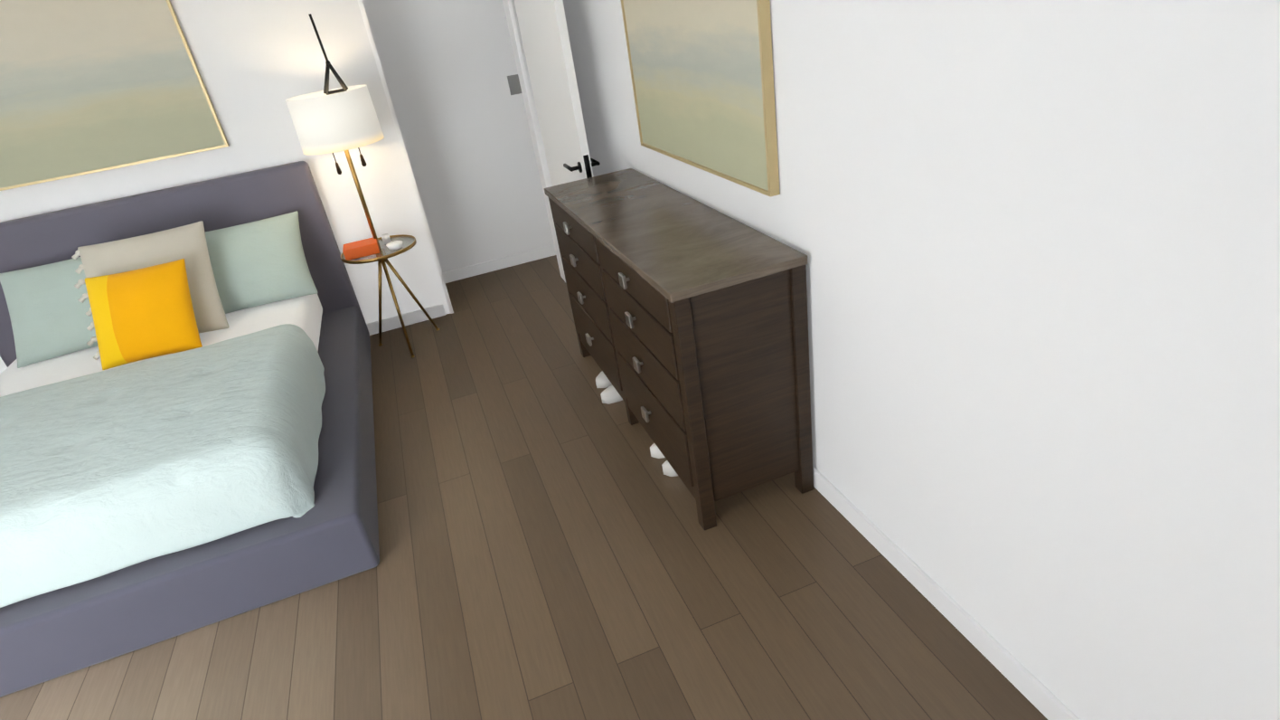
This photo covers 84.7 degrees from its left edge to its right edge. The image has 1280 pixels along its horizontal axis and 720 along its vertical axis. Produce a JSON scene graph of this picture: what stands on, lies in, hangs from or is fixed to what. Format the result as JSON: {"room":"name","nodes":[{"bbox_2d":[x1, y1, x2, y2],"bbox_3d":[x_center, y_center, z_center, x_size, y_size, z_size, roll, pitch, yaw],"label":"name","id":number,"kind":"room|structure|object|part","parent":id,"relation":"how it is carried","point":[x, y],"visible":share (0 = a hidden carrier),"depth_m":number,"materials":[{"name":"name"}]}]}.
{"room":"bedroom","nodes":[
{"label":"bedroom","id":0,"kind":"room"},
{"bbox_2d":[0,0,551,374],"bbox_3d":[-2.326,-1.113,3.768,4.020,2.440,0.120,-17,29,-14],"label":"wall","id":1,"kind":"structure","parent":0,"point":[258,62],"depth_m":3.73,"materials":[{"name":"paint"}]},
{"bbox_2d":[0,0,229,190],"bbox_3d":[-2.844,-1.346,3.354,1.292,0.906,0.033,-17,29,-14],"label":"framed picture","id":2,"kind":"object","parent":1,"relation":"attached to","point":[89,86],"visible":1,"depth_m":3.43,"materials":[{"name":"paper"}]},
{"bbox_2d":[357,0,453,313],"bbox_3d":[-1.377,-1.214,4.104,0.022,2.030,0.144,-17,29,-14],"label":"door frame","id":3,"kind":"structure","parent":1,"relation":"attached to","point":[393,114],"depth_m":4.03,"materials":[{"name":"white wood"}]},
{"bbox_2d":[366,303,445,335],"bbox_3d":[-2.625,0.094,4.131,2.960,0.078,0.014,-17,29,-14],"label":"baseboard","id":4,"kind":"structure","parent":1,"relation":"attached to","point":[412,317],"depth_m":4.43,"materials":[{"name":"white wood"}]},
{"bbox_2d":[502,0,565,282],"bbox_3d":[-0.654,-1.433,4.293,0.022,2.030,0.144,-17,29,-14],"label":"door frame","id":5,"kind":"structure","parent":1,"relation":"attached to","point":[523,80],"depth_m":4.23,"materials":[{"name":"white wood"}]},
{"bbox_2d":[514,0,600,186],"bbox_3d":[-0.434,-1.241,3.854,0.161,2.016,0.916,-17,29,-14],"label":"open door","id":6,"kind":"structure","parent":1,"relation":"in","point":[544,33],"depth_m":3.60,"materials":[{"name":"white wood"}]},
{"bbox_3d":[-0.293,-0.997,3.599,0.161,0.130,0.192,-17,29,-14],"label":"handle","id":7,"kind":"part","parent":6,"relation":"part of","materials":[{"name":"black metal"}]},
{"bbox_2d":[361,0,554,272],"bbox_3d":[-1.560,-1.657,4.551,1.730,2.440,0.120,-17,29,-14],"label":"wall","id":8,"kind":"structure","parent":0,"point":[448,67],"depth_m":4.68,"materials":[{"name":"paint"}]},
{"bbox_2d":[442,244,555,282],"bbox_3d":[-1.367,-0.599,5.044,1.730,0.078,0.014,-17,29,-14],"label":"baseboard","id":9,"kind":"structure","parent":8,"relation":"attached to","point":[493,265],"depth_m":5.12,"materials":[{"name":"white wood"}]},
{"bbox_2d":[507,74,522,94],"bbox_3d":[-0.835,-1.836,4.685,0.080,0.120,0.008,-17,29,-14],"label":"light switch","id":10,"kind":"object","parent":8,"relation":"attached to","point":[513,83],"visible":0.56,"depth_m":4.68,"materials":[{"name":"grey plastic"}]},
{"bbox_2d":[0,254,1047,719],"bbox_3d":[0.355,-0.639,4.736,9.440,0.060,8.990,-17,29,-14],"label":"floor","id":11,"kind":"structure","parent":0,"point":[550,548],"depth_m":2.24,"materials":[{"name":"brown wood"}]},
{"bbox_2d":[0,160,379,696],"bbox_3d":[-2.198,0.062,2.966,1.770,1.095,2.234,-17,29,-14],"label":"bed","id":12,"kind":"object","parent":11,"relation":"on","point":[187,443],"visible":1,"depth_m":2.63,"materials":[{"name":"grey fabric"}]},
{"bbox_2d":[84,257,203,370],"bbox_3d":[-2.275,-0.213,3.217,0.450,0.450,0.148,-14,-4,-8],"label":"pillow","id":13,"kind":"object","parent":12,"relation":"on","point":[144,313],"depth_m":3.17,"materials":[{"name":"fabric"}]},
{"bbox_2d":[0,327,326,684],"bbox_3d":[-2.044,0.384,2.646,1.560,0.346,1.175,-17,29,-14],"label":"duvet","id":14,"kind":"object","parent":12,"relation":"on","point":[114,475],"depth_m":2.34,"materials":[{"name":"fabric"}]},
{"bbox_3d":[-2.566,-0.364,3.881,1.770,1.095,0.085,-17,29,-14],"label":"headboard","id":15,"kind":"part","parent":12,"relation":"part of","materials":[{"name":"grey fabric"}]},
{"bbox_2d":[285,13,439,357],"bbox_3d":[-1.494,-0.872,3.772,0.410,1.775,0.416,-17,29,-14],"label":"lamp","id":16,"kind":"object","parent":11,"relation":"on","point":[327,120],"visible":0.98,"depth_m":3.50,"materials":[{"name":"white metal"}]},
{"bbox_3d":[-1.555,-1.503,3.456,0.121,0.362,0.024,-17,29,-14],"label":"cord","id":17,"kind":"part","parent":16,"relation":"part of","materials":[{"name":"black metal"}]},
{"bbox_3d":[-1.554,-1.229,3.585,0.404,0.260,0.404,-17,29,-14],"label":"lamp shade","id":18,"kind":"part","parent":16,"relation":"part of","materials":[{"name":"white fabric"}]},
{"bbox_2d":[340,233,416,263],"bbox_3d":[-1.457,-0.642,3.897,0.404,0.068,0.404,-17,29,-14],"label":"tray","id":19,"kind":"object","parent":16,"relation":"on","point":[374,249],"depth_m":3.82,"materials":[{"name":"brown"}]},
{"bbox_2d":[595,370,607,382],"bbox_3d":[-0.113,0.048,3.451,0.281,0.066,0.107,-31,34,-35],"label":"shoe","id":20,"kind":"object","parent":11,"relation":"on","point":[601,376],"depth_m":3.37,"materials":[{"name":"white"}]},
{"bbox_2d":[595,377,622,404],"bbox_3d":[-0.060,0.122,3.296,0.281,0.066,0.107,-22,30,-22],"label":"shoe","id":21,"kind":"object","parent":11,"relation":"on","point":[609,394],"depth_m":3.24,"materials":[{"name":"white"}]},
{"bbox_2d":[649,442,658,457],"bbox_3d":[0.168,0.320,2.858,0.280,0.062,0.107,-18,29,-17],"label":"shoe","id":22,"kind":"object","parent":11,"relation":"on","point":[654,447],"depth_m":2.81,"materials":[{"name":"white"}]},
{"bbox_2d":[652,449,677,476],"bbox_3d":[0.216,0.376,2.739,0.280,0.062,0.107,-17,29,-14],"label":"shoe","id":23,"kind":"object","parent":11,"relation":"on","point":[667,469],"depth_m":2.70,"materials":[{"name":"white"}]},
{"bbox_2d":[544,168,813,529],"bbox_3d":[0.075,-0.169,2.915,0.469,0.895,1.580,-17,29,-14],"label":"dresser","id":24,"kind":"object","parent":11,"relation":"on","point":[691,317],"visible":1,"depth_m":2.33,"materials":[{"name":"brown wood"}]},
{"bbox_2d":[562,0,1279,719],"bbox_3d":[0.406,-0.760,2.261,0.120,2.440,4.840,-17,29,-14],"label":"wall","id":25,"kind":"structure","parent":0,"point":[1036,242],"depth_m":1.37,"materials":[{"name":"paint"}]},
{"bbox_2d":[620,0,780,196],"bbox_3d":[0.160,-1.092,2.477,0.033,0.810,1.160,-17,29,-14],"label":"picture","id":26,"kind":"object","parent":25,"relation":"attached to","point":[702,77],"visible":1,"depth_m":2.37,"materials":[{"name":"fabric"}]},
{"bbox_2d":[813,466,1079,719],"bbox_3d":[0.513,0.290,2.795,0.014,0.078,4.600,-17,29,-14],"label":"baseboard","id":27,"kind":"structure","parent":25,"relation":"attached to","point":[1038,694],"depth_m":1.92,"materials":[{"name":"white"}]}
]}

